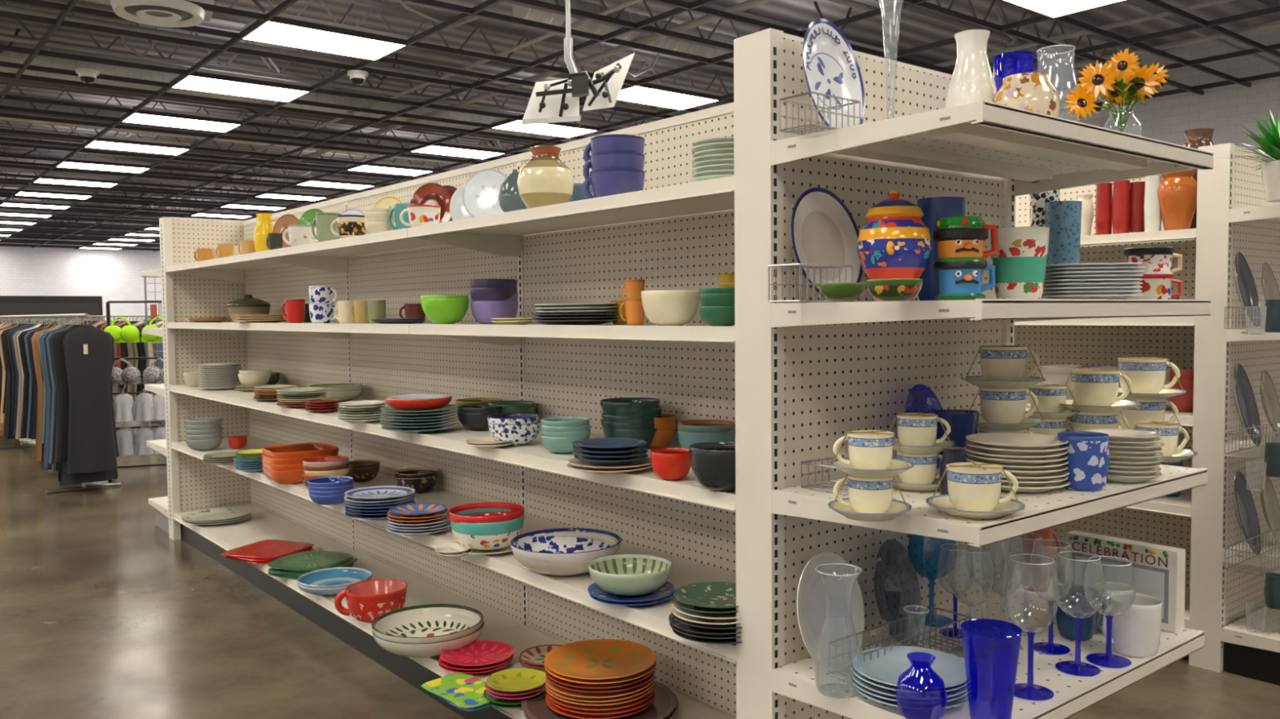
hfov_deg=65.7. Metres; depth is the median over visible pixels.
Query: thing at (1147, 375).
saucers
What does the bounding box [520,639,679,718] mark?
plate stack
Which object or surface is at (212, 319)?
plate
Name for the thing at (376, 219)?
coffee mug
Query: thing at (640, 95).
fluorescent ceiling light
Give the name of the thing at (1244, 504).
oval platter
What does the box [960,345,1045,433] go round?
saucers
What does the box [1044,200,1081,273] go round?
tumbler
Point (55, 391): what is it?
clothing rack
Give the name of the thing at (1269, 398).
oval platter
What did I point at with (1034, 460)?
plate stack
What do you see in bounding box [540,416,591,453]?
bowls
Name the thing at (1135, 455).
plate stack
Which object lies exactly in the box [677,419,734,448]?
bowls
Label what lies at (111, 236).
fluorescent ceiling light
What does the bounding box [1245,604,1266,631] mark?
glass tumbler
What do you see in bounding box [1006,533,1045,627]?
clear wine glass
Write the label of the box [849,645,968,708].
plates
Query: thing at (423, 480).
floral bowl
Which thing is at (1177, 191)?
ceramic vase
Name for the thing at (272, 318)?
plate stack
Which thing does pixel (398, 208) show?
coffee mug
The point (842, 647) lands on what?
plate rack
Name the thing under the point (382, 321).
plate
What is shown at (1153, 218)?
ceramic vase
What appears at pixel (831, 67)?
plate
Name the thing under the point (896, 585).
glass plate
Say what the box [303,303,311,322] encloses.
coffee mug
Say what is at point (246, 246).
cup
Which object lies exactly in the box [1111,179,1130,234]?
ceramic vase
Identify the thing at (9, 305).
wall display
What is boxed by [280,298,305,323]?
coffee mug
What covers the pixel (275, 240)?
cup
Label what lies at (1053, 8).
fluorescent ceiling light
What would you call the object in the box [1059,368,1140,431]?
cup
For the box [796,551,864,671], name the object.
oval platter
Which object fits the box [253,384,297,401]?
plates
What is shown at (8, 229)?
fluorescent ceiling light
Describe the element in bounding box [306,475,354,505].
bowl stack
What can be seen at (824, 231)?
serving platter
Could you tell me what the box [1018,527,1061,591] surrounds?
mug
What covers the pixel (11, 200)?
fluorescent ceiling light
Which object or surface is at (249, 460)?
plates
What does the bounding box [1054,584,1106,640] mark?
mug
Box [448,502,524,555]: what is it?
bowls
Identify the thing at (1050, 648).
wine glass
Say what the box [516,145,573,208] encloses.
ceramic vase
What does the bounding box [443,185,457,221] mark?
dinner plate
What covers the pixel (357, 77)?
dome security camera
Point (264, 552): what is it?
plates
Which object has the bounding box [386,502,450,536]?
plates
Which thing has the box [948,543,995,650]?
clear wine glass
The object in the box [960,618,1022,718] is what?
glass tumbler
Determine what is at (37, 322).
clothing rack
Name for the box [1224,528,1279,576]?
plate rack
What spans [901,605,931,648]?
glass vase
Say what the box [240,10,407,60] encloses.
fluorescent ceiling light
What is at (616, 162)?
mugs
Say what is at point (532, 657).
plate
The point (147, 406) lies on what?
display rack
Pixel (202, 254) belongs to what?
cup
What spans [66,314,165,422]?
clothing rack
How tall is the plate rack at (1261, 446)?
0.081 m
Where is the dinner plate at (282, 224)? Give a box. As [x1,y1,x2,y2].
[272,213,298,248]
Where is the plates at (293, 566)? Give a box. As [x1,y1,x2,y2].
[267,551,357,579]
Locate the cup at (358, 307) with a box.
[351,300,368,324]
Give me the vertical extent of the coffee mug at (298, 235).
0.102 m
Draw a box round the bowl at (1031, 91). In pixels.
[993,72,1060,117]
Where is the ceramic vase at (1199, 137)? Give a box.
[1182,128,1214,228]
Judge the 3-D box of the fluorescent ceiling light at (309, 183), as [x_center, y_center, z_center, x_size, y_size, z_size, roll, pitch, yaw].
[-5.625,-3.263,18.345,1.240,0.085,0.680,-3,3,-39]
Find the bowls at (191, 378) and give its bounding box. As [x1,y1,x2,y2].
[183,371,200,386]
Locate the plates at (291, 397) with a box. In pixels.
[275,387,327,408]
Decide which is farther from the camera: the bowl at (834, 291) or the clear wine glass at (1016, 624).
the clear wine glass at (1016, 624)
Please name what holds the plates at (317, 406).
on the shelving unit at (793, 379)
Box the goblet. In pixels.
[908,536,956,620]
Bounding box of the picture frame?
[1065,530,1185,633]
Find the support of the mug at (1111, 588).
on the shelving unit at (793, 379)
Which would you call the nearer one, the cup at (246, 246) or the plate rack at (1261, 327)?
the plate rack at (1261, 327)
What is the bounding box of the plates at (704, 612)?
[668,582,742,644]
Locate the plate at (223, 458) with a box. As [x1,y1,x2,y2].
[202,451,236,465]
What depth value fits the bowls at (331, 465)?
4.62 m
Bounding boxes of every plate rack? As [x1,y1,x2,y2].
[768,263,853,302]
[779,91,860,135]
[800,457,848,495]
[828,607,971,682]
[1224,306,1264,329]
[1224,422,1279,457]
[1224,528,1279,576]
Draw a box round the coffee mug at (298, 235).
[282,225,316,246]
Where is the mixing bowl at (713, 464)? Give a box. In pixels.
[688,441,735,492]
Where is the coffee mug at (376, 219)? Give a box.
[364,207,395,234]
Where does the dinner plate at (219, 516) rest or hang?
on the shelving unit at (793, 379)
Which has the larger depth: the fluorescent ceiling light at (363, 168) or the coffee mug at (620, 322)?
the fluorescent ceiling light at (363, 168)
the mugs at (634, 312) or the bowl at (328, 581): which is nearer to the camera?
the mugs at (634, 312)
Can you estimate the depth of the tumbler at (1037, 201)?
2.95 m
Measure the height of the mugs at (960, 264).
0.190 m
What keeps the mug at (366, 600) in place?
on the shelving unit at (793, 379)
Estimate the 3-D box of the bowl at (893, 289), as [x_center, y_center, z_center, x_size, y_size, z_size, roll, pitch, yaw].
[0.499,-0.136,1.947,0.109,0.042,0.109,-2,3,-35]
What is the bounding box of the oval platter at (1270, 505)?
[1260,473,1279,544]
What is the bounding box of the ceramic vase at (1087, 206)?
[1076,195,1094,235]
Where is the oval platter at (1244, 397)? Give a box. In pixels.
[1233,363,1261,445]
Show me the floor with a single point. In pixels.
(104, 615)
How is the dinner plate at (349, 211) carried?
on the shelving unit at (793, 379)
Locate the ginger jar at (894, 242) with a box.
[857,190,931,302]
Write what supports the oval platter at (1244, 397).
in the plate rack at (1261, 446)
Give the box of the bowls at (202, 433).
[184,417,222,450]
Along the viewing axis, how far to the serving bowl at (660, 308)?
2.69 m
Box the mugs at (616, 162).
[582,133,645,199]
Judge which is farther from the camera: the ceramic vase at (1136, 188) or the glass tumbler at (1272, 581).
the ceramic vase at (1136, 188)
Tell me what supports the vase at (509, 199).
on the shelving unit at (793, 379)
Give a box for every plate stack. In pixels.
[233,314,286,323]
[438,640,514,673]
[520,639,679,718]
[530,302,619,324]
[690,136,733,182]
[964,432,1071,493]
[1084,428,1164,483]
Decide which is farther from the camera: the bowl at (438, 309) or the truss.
the truss
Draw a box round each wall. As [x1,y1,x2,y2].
[0,235,161,320]
[1047,26,1279,152]
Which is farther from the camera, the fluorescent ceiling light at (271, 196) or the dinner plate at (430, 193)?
the fluorescent ceiling light at (271, 196)
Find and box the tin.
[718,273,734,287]
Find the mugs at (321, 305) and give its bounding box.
[308,285,337,323]
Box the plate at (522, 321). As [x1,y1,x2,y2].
[490,317,533,324]
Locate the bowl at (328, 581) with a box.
[297,567,372,595]
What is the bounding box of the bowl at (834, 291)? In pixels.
[819,282,866,301]
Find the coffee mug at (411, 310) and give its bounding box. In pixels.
[399,303,425,323]
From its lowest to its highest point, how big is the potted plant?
0.348 m
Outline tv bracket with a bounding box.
[520,0,635,128]
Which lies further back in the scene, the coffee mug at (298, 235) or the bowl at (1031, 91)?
the coffee mug at (298, 235)
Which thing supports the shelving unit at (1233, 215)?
on the floor
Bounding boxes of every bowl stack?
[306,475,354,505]
[469,279,518,324]
[600,397,662,447]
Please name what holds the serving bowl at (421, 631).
on the shelving unit at (793, 379)
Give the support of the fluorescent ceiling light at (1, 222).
attached to the grid
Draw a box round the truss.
[0,40,624,142]
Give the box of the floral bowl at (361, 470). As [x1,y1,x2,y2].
[348,459,380,481]
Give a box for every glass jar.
[938,446,968,494]
[1036,44,1079,121]
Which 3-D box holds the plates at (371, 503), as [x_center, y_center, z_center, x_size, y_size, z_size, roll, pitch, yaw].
[-1.068,0.592,4.075,0.288,0.101,0.287,-3,4,-42]
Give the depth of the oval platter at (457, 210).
3.95 m
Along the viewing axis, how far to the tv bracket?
4.77 m
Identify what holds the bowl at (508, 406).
in the patterned bowl at (522, 428)
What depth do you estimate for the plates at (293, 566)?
5.00 m
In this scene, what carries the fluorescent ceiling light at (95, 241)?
attached to the grid
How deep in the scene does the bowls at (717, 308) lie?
2.54 m
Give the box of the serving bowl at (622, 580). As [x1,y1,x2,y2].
[587,554,675,605]
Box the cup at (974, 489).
[925,462,1025,519]
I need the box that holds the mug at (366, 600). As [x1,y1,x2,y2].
[334,578,407,622]
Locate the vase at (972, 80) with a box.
[944,29,997,108]
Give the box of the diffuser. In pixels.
[110,0,205,27]
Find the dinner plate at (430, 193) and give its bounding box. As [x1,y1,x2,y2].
[409,182,451,222]
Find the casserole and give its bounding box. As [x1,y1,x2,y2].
[225,294,271,322]
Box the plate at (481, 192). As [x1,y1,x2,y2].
[462,168,506,217]
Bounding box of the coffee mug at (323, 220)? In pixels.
[311,212,341,242]
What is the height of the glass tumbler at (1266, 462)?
0.082 m
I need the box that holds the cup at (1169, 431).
[1133,421,1197,462]
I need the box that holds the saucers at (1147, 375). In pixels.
[1115,357,1186,433]
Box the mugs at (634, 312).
[619,279,644,324]
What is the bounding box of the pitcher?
[253,213,277,252]
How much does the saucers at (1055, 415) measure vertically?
0.193 m
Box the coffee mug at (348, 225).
[330,214,366,238]
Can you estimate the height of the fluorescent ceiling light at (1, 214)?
0.085 m
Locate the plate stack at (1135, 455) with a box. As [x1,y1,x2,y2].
[1084,428,1164,483]
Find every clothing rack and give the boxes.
[0,313,120,493]
[0,317,59,324]
[35,316,105,324]
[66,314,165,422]
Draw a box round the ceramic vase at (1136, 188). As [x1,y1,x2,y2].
[1128,181,1145,232]
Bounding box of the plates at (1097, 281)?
[1041,262,1144,299]
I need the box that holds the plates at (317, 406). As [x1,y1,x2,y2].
[303,399,339,413]
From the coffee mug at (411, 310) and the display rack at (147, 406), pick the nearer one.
the coffee mug at (411, 310)
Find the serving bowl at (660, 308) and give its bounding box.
[640,290,699,325]
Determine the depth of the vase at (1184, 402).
4.26 m
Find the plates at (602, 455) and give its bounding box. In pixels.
[567,437,652,474]
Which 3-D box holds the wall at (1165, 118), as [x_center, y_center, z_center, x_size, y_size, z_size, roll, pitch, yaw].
[-1.075,-1.733,20.605,0.200,4.500,46.000,-3,3,-39]
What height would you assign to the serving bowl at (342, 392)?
0.082 m
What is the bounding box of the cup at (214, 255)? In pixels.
[211,248,218,259]
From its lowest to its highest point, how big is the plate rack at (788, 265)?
0.081 m
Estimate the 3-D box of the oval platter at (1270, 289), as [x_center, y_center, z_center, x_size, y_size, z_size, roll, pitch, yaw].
[2.532,-0.263,3.972,0.145,0.256,0.072,-3,4,-41]
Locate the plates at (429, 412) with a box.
[379,393,460,433]
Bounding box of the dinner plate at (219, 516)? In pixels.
[181,507,251,524]
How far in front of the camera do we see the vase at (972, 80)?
2.23 m
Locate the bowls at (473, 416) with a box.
[457,404,502,431]
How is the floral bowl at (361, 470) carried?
on the shelving unit at (793, 379)
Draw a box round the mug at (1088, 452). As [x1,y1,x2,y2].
[1057,431,1109,491]
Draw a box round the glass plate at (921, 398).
[904,384,942,468]
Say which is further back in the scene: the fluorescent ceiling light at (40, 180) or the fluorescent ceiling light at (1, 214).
the fluorescent ceiling light at (1, 214)
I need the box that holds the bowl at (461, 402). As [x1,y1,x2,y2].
[454,397,502,405]
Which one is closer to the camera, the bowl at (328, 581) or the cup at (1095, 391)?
the cup at (1095, 391)
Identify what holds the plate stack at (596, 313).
on the shelving unit at (793, 379)
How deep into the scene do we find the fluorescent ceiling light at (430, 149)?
14.68 m
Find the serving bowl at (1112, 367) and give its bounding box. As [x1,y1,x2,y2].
[1087,365,1120,386]
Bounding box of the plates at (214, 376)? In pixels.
[197,362,243,390]
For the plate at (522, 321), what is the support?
on the shelving unit at (793, 379)
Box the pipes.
[0,0,1279,248]
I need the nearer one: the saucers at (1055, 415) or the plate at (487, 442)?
the saucers at (1055, 415)
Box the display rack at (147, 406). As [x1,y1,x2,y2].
[103,301,166,483]
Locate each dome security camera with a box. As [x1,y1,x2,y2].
[75,68,98,83]
[346,70,368,84]
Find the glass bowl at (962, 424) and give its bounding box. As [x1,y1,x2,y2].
[934,408,979,460]
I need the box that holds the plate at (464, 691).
[421,672,500,711]
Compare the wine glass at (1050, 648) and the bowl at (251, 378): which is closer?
the wine glass at (1050, 648)
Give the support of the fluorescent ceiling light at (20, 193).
attached to the grid
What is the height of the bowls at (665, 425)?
0.106 m
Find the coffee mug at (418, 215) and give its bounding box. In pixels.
[399,204,440,226]
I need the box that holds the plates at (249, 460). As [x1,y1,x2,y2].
[233,448,262,472]
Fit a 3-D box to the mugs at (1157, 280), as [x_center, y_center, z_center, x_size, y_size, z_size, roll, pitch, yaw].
[1.466,-0.244,2.856,0.144,0.155,0.132,-3,3,-39]
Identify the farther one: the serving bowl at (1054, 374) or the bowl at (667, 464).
the serving bowl at (1054, 374)
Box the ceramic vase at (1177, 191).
[1157,169,1197,230]
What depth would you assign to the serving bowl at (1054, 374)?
4.66 m
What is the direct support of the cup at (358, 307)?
on the shelving unit at (793, 379)
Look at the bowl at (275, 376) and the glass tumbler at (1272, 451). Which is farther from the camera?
the bowl at (275, 376)
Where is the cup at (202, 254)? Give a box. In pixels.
[194,248,211,261]
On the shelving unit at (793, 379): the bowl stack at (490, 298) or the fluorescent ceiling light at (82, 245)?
the bowl stack at (490, 298)
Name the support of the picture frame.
on the shelving unit at (793, 379)
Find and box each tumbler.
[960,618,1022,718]
[993,50,1033,91]
[1029,189,1059,298]
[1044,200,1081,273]
[1245,306,1266,334]
[1245,462,1266,490]
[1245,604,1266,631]
[1263,299,1279,332]
[1263,442,1279,477]
[1263,573,1279,609]
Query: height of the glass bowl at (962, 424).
0.154 m
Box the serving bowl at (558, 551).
[510,528,621,575]
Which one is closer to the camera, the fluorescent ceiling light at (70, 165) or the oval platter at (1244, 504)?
the oval platter at (1244, 504)
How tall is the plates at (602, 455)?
0.081 m
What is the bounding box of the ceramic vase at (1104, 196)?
[1094,182,1112,235]
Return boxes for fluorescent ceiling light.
[0,199,71,208]
[0,208,52,217]
[0,217,36,224]
[0,225,23,231]
[0,231,11,236]
[16,187,92,199]
[32,173,118,187]
[55,156,150,173]
[81,244,122,249]
[83,134,190,155]
[93,240,137,245]
[109,235,155,241]
[120,106,241,132]
[126,231,159,236]
[146,224,159,230]
[169,66,311,102]
[190,209,253,218]
[219,200,287,210]
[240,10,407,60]
[254,189,327,200]
[295,176,375,189]
[346,160,433,175]
[409,139,506,159]
[489,113,598,137]
[617,77,720,110]
[795,27,806,31]
[847,39,888,53]
[1004,0,1122,17]
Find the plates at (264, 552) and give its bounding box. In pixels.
[220,539,315,564]
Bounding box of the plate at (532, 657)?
[519,644,562,669]
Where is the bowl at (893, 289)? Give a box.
[866,278,923,301]
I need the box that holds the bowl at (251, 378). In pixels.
[235,368,273,391]
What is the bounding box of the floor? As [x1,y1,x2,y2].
[0,395,1279,718]
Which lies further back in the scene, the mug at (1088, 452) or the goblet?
the goblet
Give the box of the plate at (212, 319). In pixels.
[185,316,229,322]
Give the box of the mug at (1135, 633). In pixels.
[1102,592,1162,657]
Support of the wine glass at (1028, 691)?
on the shelving unit at (793, 379)
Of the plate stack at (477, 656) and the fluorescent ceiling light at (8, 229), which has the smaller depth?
the plate stack at (477, 656)
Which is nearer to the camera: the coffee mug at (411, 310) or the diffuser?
the coffee mug at (411, 310)
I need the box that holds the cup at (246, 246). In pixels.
[238,240,255,254]
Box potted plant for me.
[1214,108,1279,202]
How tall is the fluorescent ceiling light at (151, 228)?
0.085 m
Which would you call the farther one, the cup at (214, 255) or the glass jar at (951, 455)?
the cup at (214, 255)
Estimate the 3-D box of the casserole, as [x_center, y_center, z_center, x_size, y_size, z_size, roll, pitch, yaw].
[-2.419,-0.316,6.132,0.263,0.170,0.263,-3,3,-39]
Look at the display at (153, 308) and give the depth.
11.03 m
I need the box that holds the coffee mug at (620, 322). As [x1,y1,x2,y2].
[608,300,626,324]
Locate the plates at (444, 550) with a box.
[434,543,473,558]
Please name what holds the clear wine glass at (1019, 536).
on the shelving unit at (793, 379)
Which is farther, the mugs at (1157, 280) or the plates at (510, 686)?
the plates at (510, 686)
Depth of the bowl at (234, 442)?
6.16 m
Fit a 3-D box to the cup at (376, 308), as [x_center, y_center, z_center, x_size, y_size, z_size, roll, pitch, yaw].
[-1.131,-0.205,4.260,0.078,0.102,0.077,-3,3,-37]
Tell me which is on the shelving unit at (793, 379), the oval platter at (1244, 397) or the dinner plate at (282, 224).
the dinner plate at (282, 224)
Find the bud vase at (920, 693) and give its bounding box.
[894,652,947,718]
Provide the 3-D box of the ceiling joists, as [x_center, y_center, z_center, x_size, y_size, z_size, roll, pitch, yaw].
[-8.251,-3.389,14.584,18.360,0.400,41.860,-3,3,-39]
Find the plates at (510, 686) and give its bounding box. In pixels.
[483,668,546,708]
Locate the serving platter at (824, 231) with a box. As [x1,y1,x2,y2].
[791,187,862,297]
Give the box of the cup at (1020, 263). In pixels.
[990,226,1049,298]
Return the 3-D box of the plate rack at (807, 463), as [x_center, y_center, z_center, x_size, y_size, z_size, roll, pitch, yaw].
[0.464,0.273,2.321,0.104,0.061,0.144,-3,3,-39]
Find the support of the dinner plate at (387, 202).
on the shelving unit at (793, 379)
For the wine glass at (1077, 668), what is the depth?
2.32 m
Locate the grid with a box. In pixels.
[0,0,1279,251]
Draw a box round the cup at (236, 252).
[233,245,240,255]
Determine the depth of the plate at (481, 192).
3.58 m
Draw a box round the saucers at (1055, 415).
[1024,383,1079,436]
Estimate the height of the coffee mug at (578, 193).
0.112 m
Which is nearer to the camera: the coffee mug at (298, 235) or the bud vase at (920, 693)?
the bud vase at (920, 693)
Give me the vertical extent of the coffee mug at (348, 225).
0.102 m
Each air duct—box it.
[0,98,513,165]
[78,0,213,22]
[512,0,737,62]
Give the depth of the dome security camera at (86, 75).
9.56 m
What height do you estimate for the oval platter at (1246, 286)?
0.289 m
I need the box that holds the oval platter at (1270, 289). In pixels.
[1261,262,1279,299]
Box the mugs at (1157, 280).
[1123,246,1182,299]
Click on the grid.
(696, 6)
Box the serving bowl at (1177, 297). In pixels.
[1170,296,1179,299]
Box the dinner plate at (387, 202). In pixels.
[373,196,402,230]
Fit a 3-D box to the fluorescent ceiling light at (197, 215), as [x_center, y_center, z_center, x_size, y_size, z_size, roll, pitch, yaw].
[-10.010,-3.480,23.745,1.240,0.085,0.680,-3,3,-39]
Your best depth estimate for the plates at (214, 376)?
6.04 m
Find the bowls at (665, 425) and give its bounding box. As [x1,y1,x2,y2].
[646,413,676,448]
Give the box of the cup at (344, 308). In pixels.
[335,301,355,323]
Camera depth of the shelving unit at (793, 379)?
3.17 m
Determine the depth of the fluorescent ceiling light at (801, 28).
8.71 m
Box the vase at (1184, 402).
[1168,368,1194,412]
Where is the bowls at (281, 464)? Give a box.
[261,442,338,484]
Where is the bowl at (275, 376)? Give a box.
[266,372,279,384]
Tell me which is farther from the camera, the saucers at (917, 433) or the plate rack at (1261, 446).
the plate rack at (1261, 446)
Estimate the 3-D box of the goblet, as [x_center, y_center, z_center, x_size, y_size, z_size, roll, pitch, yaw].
[0.791,0.581,2.691,0.131,0.258,0.131,-3,3,-39]
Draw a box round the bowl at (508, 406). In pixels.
[488,400,536,413]
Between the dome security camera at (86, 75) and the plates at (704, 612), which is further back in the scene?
the dome security camera at (86, 75)
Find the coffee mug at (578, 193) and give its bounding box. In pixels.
[568,182,592,201]
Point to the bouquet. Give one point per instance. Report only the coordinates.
(1098, 81)
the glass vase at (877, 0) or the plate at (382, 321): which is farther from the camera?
the plate at (382, 321)
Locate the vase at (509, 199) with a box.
[498,168,527,212]
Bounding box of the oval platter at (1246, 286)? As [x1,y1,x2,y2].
[1234,252,1261,326]
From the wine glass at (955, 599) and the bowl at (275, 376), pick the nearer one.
the wine glass at (955, 599)
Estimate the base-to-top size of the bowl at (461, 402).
0.092 m
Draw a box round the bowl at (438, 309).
[420,295,469,324]
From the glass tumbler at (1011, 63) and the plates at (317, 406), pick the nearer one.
the glass tumbler at (1011, 63)
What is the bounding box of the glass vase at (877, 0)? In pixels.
[877,0,903,112]
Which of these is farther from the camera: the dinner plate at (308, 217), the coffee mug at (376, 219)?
the dinner plate at (308, 217)
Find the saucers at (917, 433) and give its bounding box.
[888,412,955,491]
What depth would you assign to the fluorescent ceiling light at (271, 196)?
20.07 m
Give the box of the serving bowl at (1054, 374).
[1040,364,1084,399]
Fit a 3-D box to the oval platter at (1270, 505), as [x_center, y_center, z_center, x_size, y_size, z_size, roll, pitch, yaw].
[2.579,0.610,4.047,0.148,0.283,0.079,-3,3,-37]
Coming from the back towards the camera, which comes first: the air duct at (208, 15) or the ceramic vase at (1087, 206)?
the air duct at (208, 15)
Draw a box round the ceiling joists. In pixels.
[0,0,1279,243]
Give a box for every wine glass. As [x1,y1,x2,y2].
[937,543,973,638]
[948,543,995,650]
[965,541,1004,616]
[981,536,1025,648]
[1004,554,1058,701]
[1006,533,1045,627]
[1029,539,1074,654]
[1052,551,1105,676]
[1083,555,1136,668]
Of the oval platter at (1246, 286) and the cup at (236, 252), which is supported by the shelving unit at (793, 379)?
the cup at (236, 252)
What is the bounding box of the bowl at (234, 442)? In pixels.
[227,435,247,448]
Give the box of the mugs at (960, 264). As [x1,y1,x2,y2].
[933,216,998,300]
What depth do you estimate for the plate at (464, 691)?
3.36 m
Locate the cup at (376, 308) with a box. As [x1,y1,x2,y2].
[365,299,386,324]
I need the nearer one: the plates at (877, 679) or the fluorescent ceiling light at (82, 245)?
the plates at (877, 679)
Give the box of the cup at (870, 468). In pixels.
[827,429,914,521]
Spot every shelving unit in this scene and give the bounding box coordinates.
[141,27,1213,718]
[1012,142,1279,685]
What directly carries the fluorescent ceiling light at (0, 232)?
attached to the grid
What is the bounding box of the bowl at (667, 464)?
[649,448,690,480]
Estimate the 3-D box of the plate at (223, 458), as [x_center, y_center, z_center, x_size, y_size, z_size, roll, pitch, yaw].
[-2.328,0.556,5.565,0.234,0.054,0.235,-3,4,-44]
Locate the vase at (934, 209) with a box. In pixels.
[917,196,964,301]
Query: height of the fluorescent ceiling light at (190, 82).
0.085 m
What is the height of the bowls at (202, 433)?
0.192 m
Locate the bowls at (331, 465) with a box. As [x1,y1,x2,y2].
[302,455,350,488]
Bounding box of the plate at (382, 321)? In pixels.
[370,318,426,324]
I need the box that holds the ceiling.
[0,0,1279,233]
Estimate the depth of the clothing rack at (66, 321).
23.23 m
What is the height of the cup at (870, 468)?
0.173 m
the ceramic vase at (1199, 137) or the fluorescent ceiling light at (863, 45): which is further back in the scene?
the fluorescent ceiling light at (863, 45)
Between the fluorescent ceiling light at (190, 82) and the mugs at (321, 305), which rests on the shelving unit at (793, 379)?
the mugs at (321, 305)
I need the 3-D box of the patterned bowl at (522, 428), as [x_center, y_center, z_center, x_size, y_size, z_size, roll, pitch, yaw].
[-0.434,0.243,3.427,0.180,0.097,0.185,-2,3,-29]
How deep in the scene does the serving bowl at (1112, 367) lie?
4.61 m
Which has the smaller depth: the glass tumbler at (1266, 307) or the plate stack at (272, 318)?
the glass tumbler at (1266, 307)
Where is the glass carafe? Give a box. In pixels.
[814,563,862,694]
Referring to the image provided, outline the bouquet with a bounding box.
[1064,47,1168,136]
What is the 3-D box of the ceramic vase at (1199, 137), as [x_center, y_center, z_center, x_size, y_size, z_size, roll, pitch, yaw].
[2.433,-0.772,4.328,0.143,0.450,0.143,-3,3,-39]
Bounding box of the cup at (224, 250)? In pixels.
[215,243,233,257]
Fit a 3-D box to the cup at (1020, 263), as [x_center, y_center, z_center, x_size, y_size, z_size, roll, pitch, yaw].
[0.909,-0.226,2.379,0.133,0.174,0.133,1,3,21]
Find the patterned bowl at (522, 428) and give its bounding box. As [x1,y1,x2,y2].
[487,413,540,445]
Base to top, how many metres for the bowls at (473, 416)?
0.092 m
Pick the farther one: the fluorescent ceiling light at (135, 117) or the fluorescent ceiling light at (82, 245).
the fluorescent ceiling light at (82, 245)
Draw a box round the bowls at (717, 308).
[697,287,734,326]
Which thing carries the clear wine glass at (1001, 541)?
on the shelving unit at (793, 379)
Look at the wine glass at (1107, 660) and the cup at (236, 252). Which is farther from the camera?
the cup at (236, 252)
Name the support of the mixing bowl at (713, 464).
on the shelving unit at (793, 379)
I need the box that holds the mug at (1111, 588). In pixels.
[1094,581,1133,633]
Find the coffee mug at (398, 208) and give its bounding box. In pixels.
[388,203,417,230]
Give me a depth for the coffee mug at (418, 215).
3.73 m
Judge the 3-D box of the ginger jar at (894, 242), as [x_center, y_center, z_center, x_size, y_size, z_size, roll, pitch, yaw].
[0.580,-0.258,2.265,0.164,0.254,0.164,-3,3,-39]
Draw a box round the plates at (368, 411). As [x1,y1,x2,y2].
[337,400,386,423]
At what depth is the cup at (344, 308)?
4.48 m
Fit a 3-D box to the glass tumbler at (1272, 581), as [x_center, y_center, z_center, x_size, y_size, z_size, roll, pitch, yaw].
[2.053,0.748,3.204,0.063,0.106,0.063,-3,3,-39]
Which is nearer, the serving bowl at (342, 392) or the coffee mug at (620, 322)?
the coffee mug at (620, 322)
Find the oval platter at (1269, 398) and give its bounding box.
[1260,369,1279,439]
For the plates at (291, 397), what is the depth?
4.82 m
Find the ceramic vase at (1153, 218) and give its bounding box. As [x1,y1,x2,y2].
[1143,175,1161,231]
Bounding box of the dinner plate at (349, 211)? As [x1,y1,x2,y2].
[341,208,368,234]
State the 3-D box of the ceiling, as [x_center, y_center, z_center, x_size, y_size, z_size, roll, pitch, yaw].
[-8.317,-3.692,14.647,18.400,0.100,46.000,-3,3,-39]
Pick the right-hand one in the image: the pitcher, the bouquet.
the bouquet
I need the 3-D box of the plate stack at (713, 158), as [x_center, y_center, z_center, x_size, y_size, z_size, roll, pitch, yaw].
[0.239,-0.510,2.618,0.211,0.118,0.214,-3,4,-41]
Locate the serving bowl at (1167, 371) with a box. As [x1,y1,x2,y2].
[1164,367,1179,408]
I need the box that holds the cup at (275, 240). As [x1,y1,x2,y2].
[266,232,283,249]
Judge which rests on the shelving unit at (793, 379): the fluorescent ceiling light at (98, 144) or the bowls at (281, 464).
the bowls at (281, 464)
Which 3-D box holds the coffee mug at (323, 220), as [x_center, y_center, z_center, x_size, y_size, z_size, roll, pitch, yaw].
[-1.437,-0.600,4.565,0.118,0.142,0.120,-2,3,-35]
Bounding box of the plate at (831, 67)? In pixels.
[802,18,865,128]
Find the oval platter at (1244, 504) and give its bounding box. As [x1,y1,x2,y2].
[1233,471,1261,555]
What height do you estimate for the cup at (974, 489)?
0.100 m
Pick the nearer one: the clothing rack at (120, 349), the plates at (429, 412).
the plates at (429, 412)
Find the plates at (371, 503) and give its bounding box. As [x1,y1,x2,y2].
[343,485,415,519]
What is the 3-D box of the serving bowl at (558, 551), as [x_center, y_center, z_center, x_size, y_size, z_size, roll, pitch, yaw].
[-0.237,0.628,3.186,0.355,0.098,0.355,2,3,37]
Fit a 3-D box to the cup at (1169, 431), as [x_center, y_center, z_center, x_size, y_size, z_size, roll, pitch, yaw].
[1.427,0.225,2.739,0.197,0.102,0.197,-3,3,-39]
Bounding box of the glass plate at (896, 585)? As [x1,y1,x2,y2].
[874,539,920,643]
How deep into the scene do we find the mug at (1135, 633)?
2.40 m
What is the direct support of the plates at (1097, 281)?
on the shelving unit at (793, 379)
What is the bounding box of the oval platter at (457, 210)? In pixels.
[449,183,472,220]
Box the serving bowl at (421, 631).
[371,604,484,657]
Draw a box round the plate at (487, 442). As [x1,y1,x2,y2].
[466,436,512,448]
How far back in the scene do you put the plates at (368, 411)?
4.11 m
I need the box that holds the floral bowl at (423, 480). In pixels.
[394,467,438,493]
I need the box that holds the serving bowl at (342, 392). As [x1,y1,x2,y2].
[308,383,363,401]
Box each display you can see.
[0,295,102,321]
[143,277,163,426]
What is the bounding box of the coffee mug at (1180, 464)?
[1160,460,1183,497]
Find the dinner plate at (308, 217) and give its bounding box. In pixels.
[297,208,323,242]
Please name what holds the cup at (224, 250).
on the shelving unit at (793, 379)

